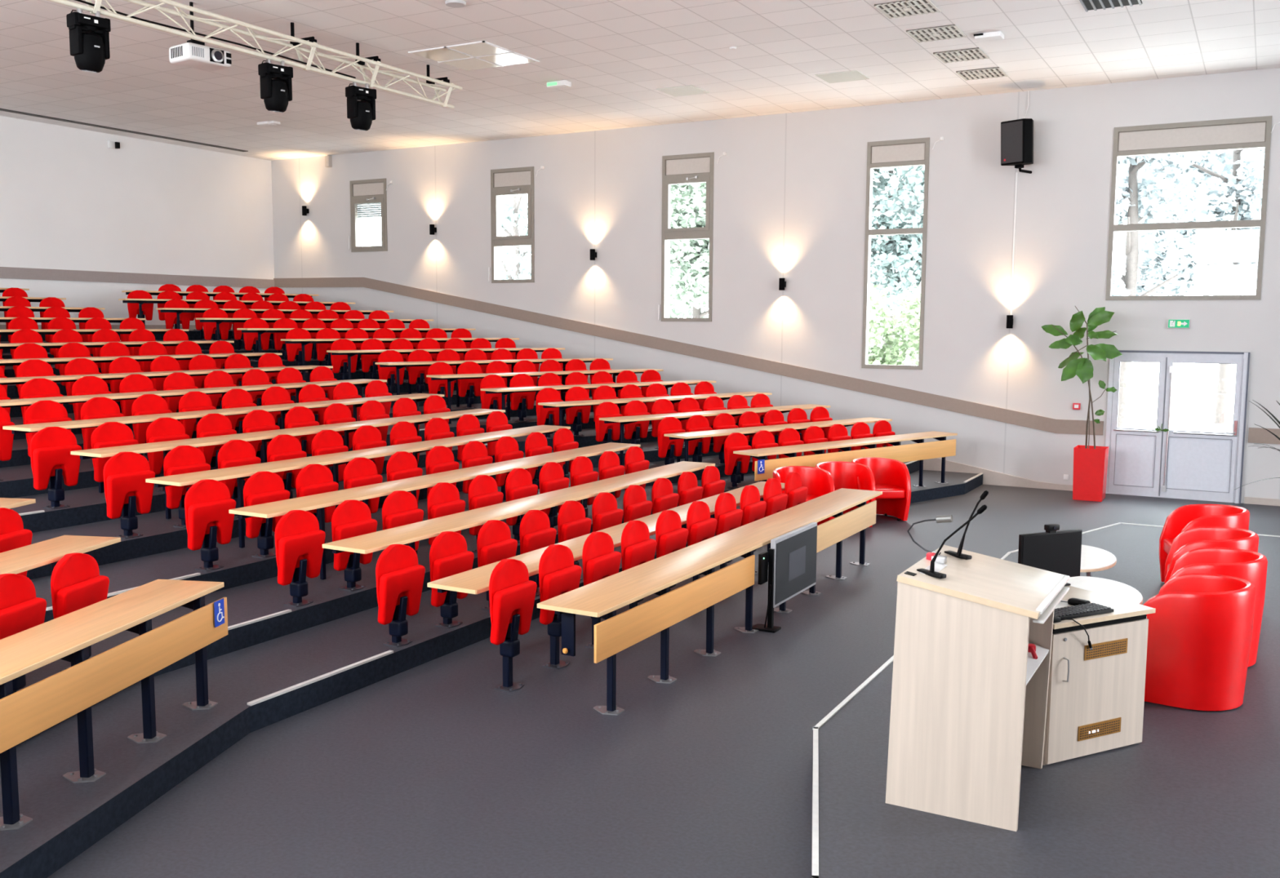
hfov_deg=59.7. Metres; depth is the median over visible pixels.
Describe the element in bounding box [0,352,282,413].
desk
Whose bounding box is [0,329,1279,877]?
floor
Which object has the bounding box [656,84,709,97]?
tile
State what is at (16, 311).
seat
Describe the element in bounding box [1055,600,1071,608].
paper sheets
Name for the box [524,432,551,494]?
seat
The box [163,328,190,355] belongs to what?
seat
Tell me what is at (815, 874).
trim
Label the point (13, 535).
seat
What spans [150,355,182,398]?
seat
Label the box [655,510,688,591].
seat
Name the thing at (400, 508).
seat
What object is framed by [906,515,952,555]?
reading lamp
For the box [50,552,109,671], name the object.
seat
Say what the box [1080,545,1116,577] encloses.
coffee table
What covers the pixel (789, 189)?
wall
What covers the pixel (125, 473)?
seat
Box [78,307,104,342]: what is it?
seat
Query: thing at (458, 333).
seat
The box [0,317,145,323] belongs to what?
desk
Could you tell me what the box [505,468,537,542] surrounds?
seat
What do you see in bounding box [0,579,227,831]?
desk
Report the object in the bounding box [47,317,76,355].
seat
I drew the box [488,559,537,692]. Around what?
seat
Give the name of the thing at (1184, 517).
armchair
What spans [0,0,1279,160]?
ceiling
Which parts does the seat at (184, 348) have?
seat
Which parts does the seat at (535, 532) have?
backrest, plate, seat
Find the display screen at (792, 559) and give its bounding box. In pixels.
[752,522,817,633]
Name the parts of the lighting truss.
joint plate, joint plate, joint plate, joint plate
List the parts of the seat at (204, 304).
seat, backrest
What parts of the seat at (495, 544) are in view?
plate, backrest, seat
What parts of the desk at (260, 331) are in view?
rail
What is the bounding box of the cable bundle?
[1027,643,1037,659]
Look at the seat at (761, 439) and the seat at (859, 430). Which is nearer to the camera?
the seat at (761, 439)
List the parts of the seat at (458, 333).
backrest, seat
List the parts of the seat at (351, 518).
post, backrest, plate, seat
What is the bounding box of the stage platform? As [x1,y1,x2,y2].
[811,524,1279,877]
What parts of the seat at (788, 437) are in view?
seat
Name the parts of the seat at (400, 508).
backrest, seat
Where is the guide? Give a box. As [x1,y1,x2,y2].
[932,137,943,149]
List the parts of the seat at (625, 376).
backrest, seat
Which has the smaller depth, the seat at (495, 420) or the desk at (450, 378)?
the seat at (495, 420)
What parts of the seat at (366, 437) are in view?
backrest, seat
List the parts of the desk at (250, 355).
rail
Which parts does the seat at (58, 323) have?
backrest, seat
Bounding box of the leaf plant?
[1041,306,1122,502]
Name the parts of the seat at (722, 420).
backrest, seat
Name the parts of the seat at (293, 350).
backrest, seat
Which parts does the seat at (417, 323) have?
backrest, seat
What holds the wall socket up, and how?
attached to the wall at (789, 189)
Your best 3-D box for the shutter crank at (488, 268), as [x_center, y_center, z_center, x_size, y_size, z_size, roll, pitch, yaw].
[-3.080,-3.362,22.764,0.024,0.280,0.029,4,7,29]
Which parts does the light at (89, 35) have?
yoke arm, yoke arm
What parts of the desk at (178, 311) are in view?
rail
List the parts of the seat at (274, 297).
seat, backrest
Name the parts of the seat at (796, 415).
backrest, seat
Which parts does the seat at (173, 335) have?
backrest, seat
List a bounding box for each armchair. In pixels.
[772,466,835,525]
[814,461,875,527]
[851,457,911,520]
[1142,573,1255,711]
[1159,504,1249,582]
[1164,526,1258,583]
[1168,547,1267,666]
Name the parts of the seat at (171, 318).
seat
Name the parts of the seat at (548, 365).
backrest, seat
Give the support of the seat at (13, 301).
on the floor
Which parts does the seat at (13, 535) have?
backrest, seat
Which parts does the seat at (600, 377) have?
seat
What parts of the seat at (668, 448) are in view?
backrest, seat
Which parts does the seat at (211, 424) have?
backrest, seat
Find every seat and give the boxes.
[0,351,4,371]
[0,366,7,391]
[0,384,10,415]
[0,406,14,481]
[0,507,32,576]
[0,573,46,693]
[2,287,30,317]
[4,296,33,329]
[5,306,37,341]
[8,316,38,355]
[10,329,45,369]
[13,343,50,386]
[16,359,56,407]
[20,377,63,424]
[24,400,71,457]
[29,426,81,509]
[39,297,65,329]
[43,306,70,342]
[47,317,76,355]
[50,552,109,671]
[52,328,82,369]
[57,342,90,386]
[64,358,101,418]
[71,376,111,441]
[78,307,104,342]
[80,397,124,468]
[84,317,111,354]
[90,422,138,500]
[91,328,121,368]
[99,342,131,383]
[102,452,155,538]
[108,357,143,409]
[119,374,156,431]
[120,317,145,349]
[127,290,153,324]
[128,328,155,364]
[131,394,172,461]
[138,342,168,379]
[146,417,189,493]
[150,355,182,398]
[156,290,181,327]
[158,284,182,299]
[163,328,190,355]
[163,372,198,421]
[163,445,210,528]
[164,298,191,329]
[175,341,203,370]
[178,391,216,448]
[184,479,235,571]
[186,284,209,297]
[186,291,209,330]
[188,355,218,388]
[194,299,218,340]
[196,413,236,470]
[202,308,229,340]
[204,370,236,409]
[208,341,235,368]
[213,285,235,300]
[213,292,236,330]
[217,440,261,518]
[222,300,246,339]
[222,388,257,434]
[224,354,253,386]
[232,308,257,350]
[239,286,260,300]
[240,293,263,309]
[241,368,272,406]
[242,409,279,463]
[243,318,270,361]
[243,471,289,558]
[251,300,274,318]
[257,353,285,384]
[261,386,294,429]
[262,309,285,350]
[264,287,284,301]
[266,434,306,499]
[267,293,288,309]
[273,318,297,360]
[275,510,325,607]
[276,368,306,403]
[278,301,300,318]
[284,406,319,457]
[285,328,312,372]
[289,309,312,328]
[293,293,314,309]
[295,464,338,543]
[298,384,328,425]
[302,318,325,359]
[304,301,326,318]
[310,366,337,400]
[311,430,348,481]
[315,328,340,371]
[316,310,339,328]
[323,403,355,448]
[329,302,351,319]
[330,319,353,338]
[330,338,357,380]
[331,499,377,591]
[333,382,361,421]
[342,310,364,328]
[343,457,382,513]
[344,328,368,371]
[352,425,386,474]
[357,319,379,338]
[359,400,389,441]
[360,338,386,379]
[364,380,391,415]
[368,310,389,328]
[373,328,395,349]
[375,544,425,647]
[377,350,404,395]
[382,490,423,551]
[383,319,404,338]
[386,451,422,502]
[389,338,413,382]
[390,421,422,462]
[392,397,421,431]
[400,328,422,369]
[407,350,433,393]
[408,319,429,338]
[417,338,440,381]
[423,395,450,427]
[424,417,454,464]
[426,328,447,349]
[426,445,459,499]
[426,482,465,545]
[427,362,454,399]
[429,531,474,628]
[436,349,460,394]
[444,338,466,360]
[450,328,471,348]
[456,414,484,461]
[457,361,483,408]
[462,440,493,508]
[463,349,487,393]
[468,475,503,552]
[470,337,492,359]
[476,520,517,610]
[480,374,507,423]
[485,360,511,386]
[486,411,512,463]
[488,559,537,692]
[490,348,514,373]
[494,337,516,359]
[494,436,524,502]
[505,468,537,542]
[509,373,535,422]
[513,360,537,405]
[516,348,539,372]
[519,510,556,596]
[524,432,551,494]
[535,387,563,439]
[537,373,563,395]
[538,462,569,533]
[538,544,582,669]
[539,360,563,381]
[541,348,563,370]
[552,428,578,487]
[557,501,591,580]
[564,359,588,379]
[564,372,590,393]
[564,386,591,436]
[569,456,598,517]
[582,531,621,648]
[589,359,612,391]
[591,371,615,399]
[591,492,623,532]
[592,385,618,422]
[595,401,622,444]
[598,451,625,498]
[616,370,639,399]
[619,384,644,431]
[621,520,657,609]
[622,484,652,523]
[623,400,650,444]
[624,446,649,492]
[640,369,662,403]
[645,383,669,430]
[651,399,676,448]
[651,478,679,514]
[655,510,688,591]
[657,417,685,465]
[670,382,693,413]
[677,397,702,446]
[677,471,702,528]
[685,414,712,462]
[686,501,716,582]
[693,381,716,410]
[701,466,725,518]
[702,396,727,444]
[712,413,738,465]
[714,493,742,568]
[724,432,751,488]
[727,395,750,426]
[738,411,763,462]
[740,485,766,575]
[750,393,773,423]
[751,430,778,481]
[763,409,787,458]
[763,478,787,557]
[777,428,804,458]
[784,471,808,509]
[786,408,810,456]
[803,426,827,456]
[809,406,832,439]
[827,424,851,453]
[850,422,873,450]
[872,420,895,448]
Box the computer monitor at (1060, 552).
[1017,528,1082,586]
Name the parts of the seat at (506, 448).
backrest, seat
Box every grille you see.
[1001,120,1022,164]
[1077,717,1121,741]
[1084,638,1128,660]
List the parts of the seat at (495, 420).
backrest, seat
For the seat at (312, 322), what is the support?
on the floor
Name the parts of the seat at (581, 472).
backrest, seat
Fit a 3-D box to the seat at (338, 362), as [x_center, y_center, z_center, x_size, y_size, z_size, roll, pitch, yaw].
[-4.958,-1.298,18.691,0.456,0.754,0.166,-5,8,-41]
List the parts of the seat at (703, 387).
backrest, seat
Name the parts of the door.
panel, bolt rod, panel, handle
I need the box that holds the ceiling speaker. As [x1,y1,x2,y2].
[444,0,466,8]
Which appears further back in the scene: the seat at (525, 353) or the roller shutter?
the roller shutter
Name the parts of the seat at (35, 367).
seat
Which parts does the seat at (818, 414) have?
backrest, seat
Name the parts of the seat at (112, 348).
seat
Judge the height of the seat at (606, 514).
0.754 m
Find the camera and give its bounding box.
[107,140,119,149]
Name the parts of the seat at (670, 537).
backrest, seat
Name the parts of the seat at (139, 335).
seat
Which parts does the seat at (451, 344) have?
seat, backrest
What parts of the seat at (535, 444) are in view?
backrest, seat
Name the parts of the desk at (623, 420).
rail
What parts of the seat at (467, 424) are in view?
backrest, seat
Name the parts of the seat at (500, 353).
backrest, seat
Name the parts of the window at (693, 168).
opening sash, handle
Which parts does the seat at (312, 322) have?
seat, backrest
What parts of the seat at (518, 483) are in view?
post, backrest, seat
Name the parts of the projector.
casing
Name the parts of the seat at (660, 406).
backrest, seat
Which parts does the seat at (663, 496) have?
seat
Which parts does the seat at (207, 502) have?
backrest, post, plate, seat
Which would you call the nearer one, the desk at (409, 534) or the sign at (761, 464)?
the desk at (409, 534)
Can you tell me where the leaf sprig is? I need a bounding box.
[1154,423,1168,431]
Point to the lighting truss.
(295, 43)
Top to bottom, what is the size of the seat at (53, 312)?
0.754 m
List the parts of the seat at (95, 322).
seat, backrest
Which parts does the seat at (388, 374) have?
backrest, seat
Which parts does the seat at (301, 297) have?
backrest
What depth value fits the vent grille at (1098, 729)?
6.33 m
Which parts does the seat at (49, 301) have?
seat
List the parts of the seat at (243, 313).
seat, backrest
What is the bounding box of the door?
[1105,350,1249,503]
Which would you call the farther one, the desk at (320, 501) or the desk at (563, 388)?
the desk at (563, 388)
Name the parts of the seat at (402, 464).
backrest, seat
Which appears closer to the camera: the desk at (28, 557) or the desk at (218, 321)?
the desk at (28, 557)
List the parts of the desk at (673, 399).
rail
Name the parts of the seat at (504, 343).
backrest, seat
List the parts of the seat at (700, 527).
post, backrest, seat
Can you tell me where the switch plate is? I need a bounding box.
[904,571,916,576]
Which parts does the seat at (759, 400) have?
seat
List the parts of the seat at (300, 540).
backrest, post, plate, seat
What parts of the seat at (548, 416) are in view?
backrest, seat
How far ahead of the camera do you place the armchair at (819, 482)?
14.18 m
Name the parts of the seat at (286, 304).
seat, backrest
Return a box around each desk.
[0,288,29,293]
[0,296,66,302]
[0,306,105,312]
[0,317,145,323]
[0,328,188,373]
[0,340,234,349]
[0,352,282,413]
[0,365,333,385]
[0,378,386,455]
[0,497,35,509]
[0,535,120,574]
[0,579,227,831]
[2,393,444,493]
[70,408,505,519]
[118,298,355,339]
[121,290,318,326]
[145,425,570,547]
[155,307,393,350]
[195,318,433,357]
[228,442,640,579]
[236,328,475,369]
[280,337,519,381]
[322,461,715,554]
[326,347,564,394]
[375,358,613,407]
[426,368,663,424]
[426,481,784,628]
[480,380,715,426]
[537,391,772,443]
[537,488,882,715]
[599,404,830,466]
[663,417,892,480]
[733,431,957,501]
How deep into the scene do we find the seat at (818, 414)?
17.88 m
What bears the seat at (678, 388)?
on the floor
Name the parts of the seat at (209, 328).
seat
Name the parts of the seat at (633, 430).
backrest, seat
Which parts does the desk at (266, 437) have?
rail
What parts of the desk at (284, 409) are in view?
rail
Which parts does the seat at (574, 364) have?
backrest, seat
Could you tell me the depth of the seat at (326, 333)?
19.46 m
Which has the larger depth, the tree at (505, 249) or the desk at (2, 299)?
the tree at (505, 249)
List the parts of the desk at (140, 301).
rail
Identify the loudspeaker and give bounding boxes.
[1000,118,1033,173]
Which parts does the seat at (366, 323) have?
seat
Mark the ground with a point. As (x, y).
(1194, 385)
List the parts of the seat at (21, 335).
backrest, seat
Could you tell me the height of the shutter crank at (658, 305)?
0.280 m
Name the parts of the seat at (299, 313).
seat, backrest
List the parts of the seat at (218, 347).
seat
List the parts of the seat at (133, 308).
backrest, seat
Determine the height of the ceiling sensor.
0.050 m
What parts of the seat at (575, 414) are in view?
backrest, seat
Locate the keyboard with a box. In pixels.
[1053,603,1114,620]
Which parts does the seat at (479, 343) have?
backrest, seat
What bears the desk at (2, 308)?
on the floor
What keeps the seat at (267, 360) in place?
on the floor
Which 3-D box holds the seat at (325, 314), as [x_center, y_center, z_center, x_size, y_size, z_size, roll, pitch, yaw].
[-6.013,-2.116,21.543,0.456,0.754,0.166,-5,8,-41]
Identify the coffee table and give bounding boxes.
[1066,576,1142,604]
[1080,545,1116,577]
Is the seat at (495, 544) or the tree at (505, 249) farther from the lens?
the tree at (505, 249)
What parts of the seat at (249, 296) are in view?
backrest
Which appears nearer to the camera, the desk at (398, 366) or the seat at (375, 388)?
the seat at (375, 388)
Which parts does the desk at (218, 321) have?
rail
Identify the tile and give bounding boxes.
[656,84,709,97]
[814,70,869,83]
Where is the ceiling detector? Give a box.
[728,46,736,49]
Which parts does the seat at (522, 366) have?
backrest, seat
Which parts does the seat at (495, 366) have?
backrest, seat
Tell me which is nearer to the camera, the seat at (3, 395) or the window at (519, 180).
the seat at (3, 395)
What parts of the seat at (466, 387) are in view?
backrest, seat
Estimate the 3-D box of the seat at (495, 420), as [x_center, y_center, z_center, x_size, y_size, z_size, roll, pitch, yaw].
[-1.862,0.016,14.615,0.166,0.754,0.456,4,7,29]
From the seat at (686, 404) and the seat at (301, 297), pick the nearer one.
the seat at (686, 404)
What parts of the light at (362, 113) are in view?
yoke arm, yoke arm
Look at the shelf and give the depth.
5.89 m
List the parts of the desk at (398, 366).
rail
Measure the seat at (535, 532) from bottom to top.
0.754 m
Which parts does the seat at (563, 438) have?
backrest, seat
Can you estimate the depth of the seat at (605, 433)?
16.24 m
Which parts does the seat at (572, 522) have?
backrest, seat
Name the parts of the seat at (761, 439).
backrest, seat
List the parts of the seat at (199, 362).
seat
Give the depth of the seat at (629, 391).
17.75 m
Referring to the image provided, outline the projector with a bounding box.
[168,1,231,71]
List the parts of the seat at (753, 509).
backrest, seat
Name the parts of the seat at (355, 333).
backrest, seat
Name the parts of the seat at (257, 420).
backrest, seat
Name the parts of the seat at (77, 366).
backrest, seat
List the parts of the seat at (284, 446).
backrest, seat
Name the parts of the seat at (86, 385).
backrest, seat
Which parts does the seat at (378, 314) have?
backrest, seat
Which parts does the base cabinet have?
handle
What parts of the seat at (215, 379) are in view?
seat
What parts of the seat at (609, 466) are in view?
backrest, seat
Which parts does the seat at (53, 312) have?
seat, backrest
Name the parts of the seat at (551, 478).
backrest, seat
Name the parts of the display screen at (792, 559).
post, casing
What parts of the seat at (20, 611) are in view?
backrest, seat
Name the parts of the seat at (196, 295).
seat, backrest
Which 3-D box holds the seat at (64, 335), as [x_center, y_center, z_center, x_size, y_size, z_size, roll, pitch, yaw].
[-8.162,-1.190,15.947,0.166,0.754,0.456,4,7,29]
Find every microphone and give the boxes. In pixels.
[916,504,986,578]
[944,490,988,559]
[1053,616,1092,649]
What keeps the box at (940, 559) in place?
on the lectern
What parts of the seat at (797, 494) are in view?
seat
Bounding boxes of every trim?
[0,108,248,151]
[0,266,274,288]
[18,510,44,515]
[45,573,200,610]
[227,609,291,630]
[247,650,393,706]
[273,277,1103,435]
[811,522,1279,877]
[963,473,982,483]
[1248,427,1279,444]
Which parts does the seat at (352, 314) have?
backrest, seat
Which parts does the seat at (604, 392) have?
seat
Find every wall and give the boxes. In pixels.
[0,115,274,324]
[271,67,1279,503]
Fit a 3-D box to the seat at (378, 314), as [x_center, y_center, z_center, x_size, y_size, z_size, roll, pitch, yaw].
[-5.193,-2.185,22.246,0.456,0.754,0.166,-5,8,-41]
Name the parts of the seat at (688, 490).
backrest, seat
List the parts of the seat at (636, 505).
seat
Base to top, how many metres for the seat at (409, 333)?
0.754 m
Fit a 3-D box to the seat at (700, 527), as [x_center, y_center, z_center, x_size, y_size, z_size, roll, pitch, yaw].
[0.561,1.053,10.562,0.166,0.925,0.456,4,7,29]
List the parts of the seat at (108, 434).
backrest, seat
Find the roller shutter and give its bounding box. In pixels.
[357,202,381,217]
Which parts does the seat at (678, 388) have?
backrest, seat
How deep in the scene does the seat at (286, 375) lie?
15.51 m
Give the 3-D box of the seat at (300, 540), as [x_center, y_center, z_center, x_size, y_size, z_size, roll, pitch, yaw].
[-2.724,0.948,8.911,0.166,0.754,0.456,4,7,29]
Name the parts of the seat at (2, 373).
backrest, seat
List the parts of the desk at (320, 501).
rail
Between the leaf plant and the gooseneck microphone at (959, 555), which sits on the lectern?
the gooseneck microphone at (959, 555)
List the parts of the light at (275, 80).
yoke arm, yoke arm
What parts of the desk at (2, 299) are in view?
rail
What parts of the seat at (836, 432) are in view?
seat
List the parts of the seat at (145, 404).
backrest, seat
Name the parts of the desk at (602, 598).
rail, plate, foot plate, foot plate, panel, foot plate, foot plate, foot plate, foot plate, foot plate, panel, foot plate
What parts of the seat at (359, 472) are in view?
backrest, seat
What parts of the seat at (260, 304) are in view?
seat, backrest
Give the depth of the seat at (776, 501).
12.04 m
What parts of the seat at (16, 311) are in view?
backrest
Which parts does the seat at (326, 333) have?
seat, backrest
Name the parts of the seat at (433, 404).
seat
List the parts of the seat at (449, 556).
post, backrest, plate, seat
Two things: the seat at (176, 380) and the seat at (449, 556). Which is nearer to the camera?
the seat at (449, 556)
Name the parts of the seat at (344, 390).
backrest, seat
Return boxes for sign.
[213,598,224,627]
[757,459,764,474]
[1168,319,1190,328]
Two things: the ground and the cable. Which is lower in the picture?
the ground
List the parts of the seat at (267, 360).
seat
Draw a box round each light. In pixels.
[66,8,111,73]
[257,58,293,112]
[345,82,376,131]
[408,40,539,71]
[546,80,571,88]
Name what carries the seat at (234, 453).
on the floor
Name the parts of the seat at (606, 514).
seat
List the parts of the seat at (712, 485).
backrest, seat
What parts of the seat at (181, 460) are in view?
plate, post, backrest, seat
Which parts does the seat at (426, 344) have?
backrest, seat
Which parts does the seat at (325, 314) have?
seat, backrest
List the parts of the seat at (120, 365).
backrest, seat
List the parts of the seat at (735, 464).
plate, backrest, seat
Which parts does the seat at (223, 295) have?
seat, backrest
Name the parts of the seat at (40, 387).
seat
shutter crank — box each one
[348,235,350,248]
[488,267,489,281]
[657,305,659,319]
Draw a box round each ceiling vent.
[874,0,941,18]
[906,24,967,43]
[933,47,989,63]
[955,66,1008,80]
[1079,0,1142,12]
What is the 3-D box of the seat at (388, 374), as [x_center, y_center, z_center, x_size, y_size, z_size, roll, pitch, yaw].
[-4.061,-1.070,18.209,0.456,0.754,0.166,-5,8,-41]
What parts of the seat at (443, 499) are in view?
backrest, seat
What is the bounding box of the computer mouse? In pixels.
[1060,598,1090,605]
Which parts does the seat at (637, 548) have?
post, backrest, seat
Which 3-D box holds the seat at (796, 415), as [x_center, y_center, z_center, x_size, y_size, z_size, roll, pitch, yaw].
[2.475,-0.105,17.551,0.456,0.754,0.166,-5,8,-41]
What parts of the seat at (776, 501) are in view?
post, backrest, seat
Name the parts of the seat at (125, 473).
backrest, post, plate, seat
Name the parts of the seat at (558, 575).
post, plate, backrest, seat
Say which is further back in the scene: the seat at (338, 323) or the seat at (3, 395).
the seat at (338, 323)
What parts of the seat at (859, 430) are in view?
seat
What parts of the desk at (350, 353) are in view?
rail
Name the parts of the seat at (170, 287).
backrest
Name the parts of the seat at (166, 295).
seat, backrest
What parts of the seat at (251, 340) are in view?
backrest, seat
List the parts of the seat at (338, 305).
backrest, seat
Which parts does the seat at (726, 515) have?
post, backrest, seat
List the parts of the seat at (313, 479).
backrest, seat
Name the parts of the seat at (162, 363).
backrest, seat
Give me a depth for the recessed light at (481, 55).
15.30 m
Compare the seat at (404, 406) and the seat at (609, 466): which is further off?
the seat at (404, 406)
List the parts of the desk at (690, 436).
rail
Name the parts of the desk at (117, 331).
rail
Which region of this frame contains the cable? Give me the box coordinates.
[1023,90,1029,118]
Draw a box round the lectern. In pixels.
[885,545,1069,831]
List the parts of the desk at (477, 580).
rail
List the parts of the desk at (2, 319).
rail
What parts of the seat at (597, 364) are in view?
seat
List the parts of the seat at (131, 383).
backrest, seat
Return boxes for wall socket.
[1063,474,1069,479]
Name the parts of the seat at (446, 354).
backrest, seat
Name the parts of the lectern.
panel, panel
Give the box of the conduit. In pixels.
[1010,172,1017,315]
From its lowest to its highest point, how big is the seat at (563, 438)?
0.754 m
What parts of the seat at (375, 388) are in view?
backrest, seat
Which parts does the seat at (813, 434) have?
seat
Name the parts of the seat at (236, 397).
seat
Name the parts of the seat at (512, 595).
post, plate, backrest, seat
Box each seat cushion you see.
[805,494,819,502]
[875,484,905,498]
[1163,538,1173,554]
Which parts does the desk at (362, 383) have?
rail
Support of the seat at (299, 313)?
on the floor
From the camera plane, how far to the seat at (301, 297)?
23.17 m
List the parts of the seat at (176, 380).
backrest, seat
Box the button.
[1072,403,1080,409]
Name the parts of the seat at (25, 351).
seat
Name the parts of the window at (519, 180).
opening sash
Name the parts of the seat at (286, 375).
seat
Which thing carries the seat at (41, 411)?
on the floor
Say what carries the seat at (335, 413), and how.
on the floor
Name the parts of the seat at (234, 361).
seat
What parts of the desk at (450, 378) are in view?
rail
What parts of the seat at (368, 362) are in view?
backrest, seat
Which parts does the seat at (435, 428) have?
seat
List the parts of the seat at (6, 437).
backrest, seat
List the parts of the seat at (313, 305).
backrest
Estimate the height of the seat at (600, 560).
0.925 m
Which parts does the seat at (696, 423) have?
backrest, seat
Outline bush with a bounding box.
[867,282,920,365]
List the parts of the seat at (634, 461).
backrest, seat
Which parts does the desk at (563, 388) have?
rail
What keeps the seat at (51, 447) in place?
on the floor
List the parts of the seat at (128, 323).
seat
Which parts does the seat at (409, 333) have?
backrest, seat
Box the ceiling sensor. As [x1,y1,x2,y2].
[257,120,279,126]
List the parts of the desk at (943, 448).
panel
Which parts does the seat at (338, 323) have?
seat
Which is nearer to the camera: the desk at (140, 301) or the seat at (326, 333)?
the seat at (326, 333)
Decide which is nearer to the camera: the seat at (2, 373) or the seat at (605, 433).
the seat at (2, 373)
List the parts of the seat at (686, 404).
backrest, seat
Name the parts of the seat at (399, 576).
post, backrest, plate, seat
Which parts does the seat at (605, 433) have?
backrest, seat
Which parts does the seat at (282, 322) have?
seat, backrest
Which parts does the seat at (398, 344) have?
backrest, seat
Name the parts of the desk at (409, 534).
rail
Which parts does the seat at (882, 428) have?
seat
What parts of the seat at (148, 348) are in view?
backrest, seat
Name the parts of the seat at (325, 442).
backrest, seat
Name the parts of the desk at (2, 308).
rail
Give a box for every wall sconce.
[302,205,309,215]
[429,224,436,235]
[590,248,596,260]
[778,278,786,290]
[1006,315,1013,328]
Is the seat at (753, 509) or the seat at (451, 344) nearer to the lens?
the seat at (753, 509)
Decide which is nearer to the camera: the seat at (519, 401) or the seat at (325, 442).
the seat at (325, 442)
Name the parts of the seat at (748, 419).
backrest, seat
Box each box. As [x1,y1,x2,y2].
[324,155,332,167]
[758,551,768,585]
[926,552,946,564]
[973,31,1004,42]
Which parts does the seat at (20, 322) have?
seat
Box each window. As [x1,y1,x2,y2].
[349,177,387,252]
[490,166,534,283]
[661,152,714,321]
[861,137,929,369]
[1105,115,1272,300]
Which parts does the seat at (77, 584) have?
backrest, seat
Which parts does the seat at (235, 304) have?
seat, backrest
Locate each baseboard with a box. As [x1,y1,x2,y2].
[0,324,232,329]
[538,365,1072,491]
[1244,497,1279,506]
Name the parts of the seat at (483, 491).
backrest, seat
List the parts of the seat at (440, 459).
seat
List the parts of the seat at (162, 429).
backrest, seat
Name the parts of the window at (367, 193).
opening sash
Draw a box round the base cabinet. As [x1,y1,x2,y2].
[1042,586,1155,765]
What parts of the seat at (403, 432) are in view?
seat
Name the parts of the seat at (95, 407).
backrest, seat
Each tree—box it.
[500,194,531,279]
[501,234,531,279]
[669,182,709,318]
[869,165,924,355]
[1111,152,1208,428]
[1116,147,1265,423]
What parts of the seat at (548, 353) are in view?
backrest, seat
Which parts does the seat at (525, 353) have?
backrest, seat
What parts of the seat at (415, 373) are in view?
backrest, seat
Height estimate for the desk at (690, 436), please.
0.762 m
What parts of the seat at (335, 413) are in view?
backrest, seat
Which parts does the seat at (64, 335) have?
seat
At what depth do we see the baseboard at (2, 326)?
22.98 m
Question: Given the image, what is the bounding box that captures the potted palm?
[1235,400,1279,489]
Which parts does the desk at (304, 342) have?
rail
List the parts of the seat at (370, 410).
backrest, seat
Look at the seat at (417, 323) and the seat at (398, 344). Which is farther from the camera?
the seat at (417, 323)
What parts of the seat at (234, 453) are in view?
backrest, seat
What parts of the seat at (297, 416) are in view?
backrest, seat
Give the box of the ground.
[897,356,1236,432]
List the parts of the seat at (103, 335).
backrest, seat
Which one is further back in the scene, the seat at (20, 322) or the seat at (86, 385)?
the seat at (20, 322)
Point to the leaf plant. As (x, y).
(1090, 462)
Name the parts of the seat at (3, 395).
backrest, seat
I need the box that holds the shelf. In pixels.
[1026,642,1048,684]
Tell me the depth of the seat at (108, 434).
10.79 m
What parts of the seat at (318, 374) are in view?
backrest, seat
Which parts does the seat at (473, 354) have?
backrest, seat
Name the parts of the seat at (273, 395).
seat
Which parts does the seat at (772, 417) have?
backrest, seat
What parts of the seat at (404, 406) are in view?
seat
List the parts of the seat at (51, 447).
backrest, post, plate, seat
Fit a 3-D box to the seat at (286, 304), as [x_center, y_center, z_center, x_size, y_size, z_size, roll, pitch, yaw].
[-6.910,-2.344,22.026,0.456,0.754,0.166,-5,8,-41]
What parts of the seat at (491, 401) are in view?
backrest, seat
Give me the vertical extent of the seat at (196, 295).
0.754 m
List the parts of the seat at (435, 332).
seat, backrest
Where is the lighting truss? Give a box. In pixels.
[46,0,462,108]
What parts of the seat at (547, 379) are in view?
seat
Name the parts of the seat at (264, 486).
backrest, plate, post, seat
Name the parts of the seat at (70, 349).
seat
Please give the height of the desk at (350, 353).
0.762 m
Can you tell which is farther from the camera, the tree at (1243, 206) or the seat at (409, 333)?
the tree at (1243, 206)
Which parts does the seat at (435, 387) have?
seat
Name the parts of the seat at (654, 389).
backrest, seat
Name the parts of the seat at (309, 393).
backrest, seat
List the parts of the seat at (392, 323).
seat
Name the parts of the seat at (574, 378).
seat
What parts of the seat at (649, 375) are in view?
backrest, seat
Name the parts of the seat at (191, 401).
backrest, seat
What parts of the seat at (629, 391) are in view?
backrest, seat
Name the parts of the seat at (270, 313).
seat, backrest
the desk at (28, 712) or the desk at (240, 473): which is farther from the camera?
the desk at (240, 473)
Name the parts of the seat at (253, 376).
seat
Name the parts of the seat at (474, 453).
backrest, seat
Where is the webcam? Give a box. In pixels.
[1044,524,1059,533]
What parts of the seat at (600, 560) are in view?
plate, post, backrest, seat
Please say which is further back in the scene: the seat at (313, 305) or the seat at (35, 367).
the seat at (313, 305)
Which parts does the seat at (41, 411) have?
seat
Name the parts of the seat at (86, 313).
seat, backrest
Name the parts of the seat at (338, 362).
backrest, seat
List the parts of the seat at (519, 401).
backrest, seat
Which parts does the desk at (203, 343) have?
rail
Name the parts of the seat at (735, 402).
seat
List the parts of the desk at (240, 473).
rail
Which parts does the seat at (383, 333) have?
seat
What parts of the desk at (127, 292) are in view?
rail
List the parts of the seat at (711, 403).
backrest, seat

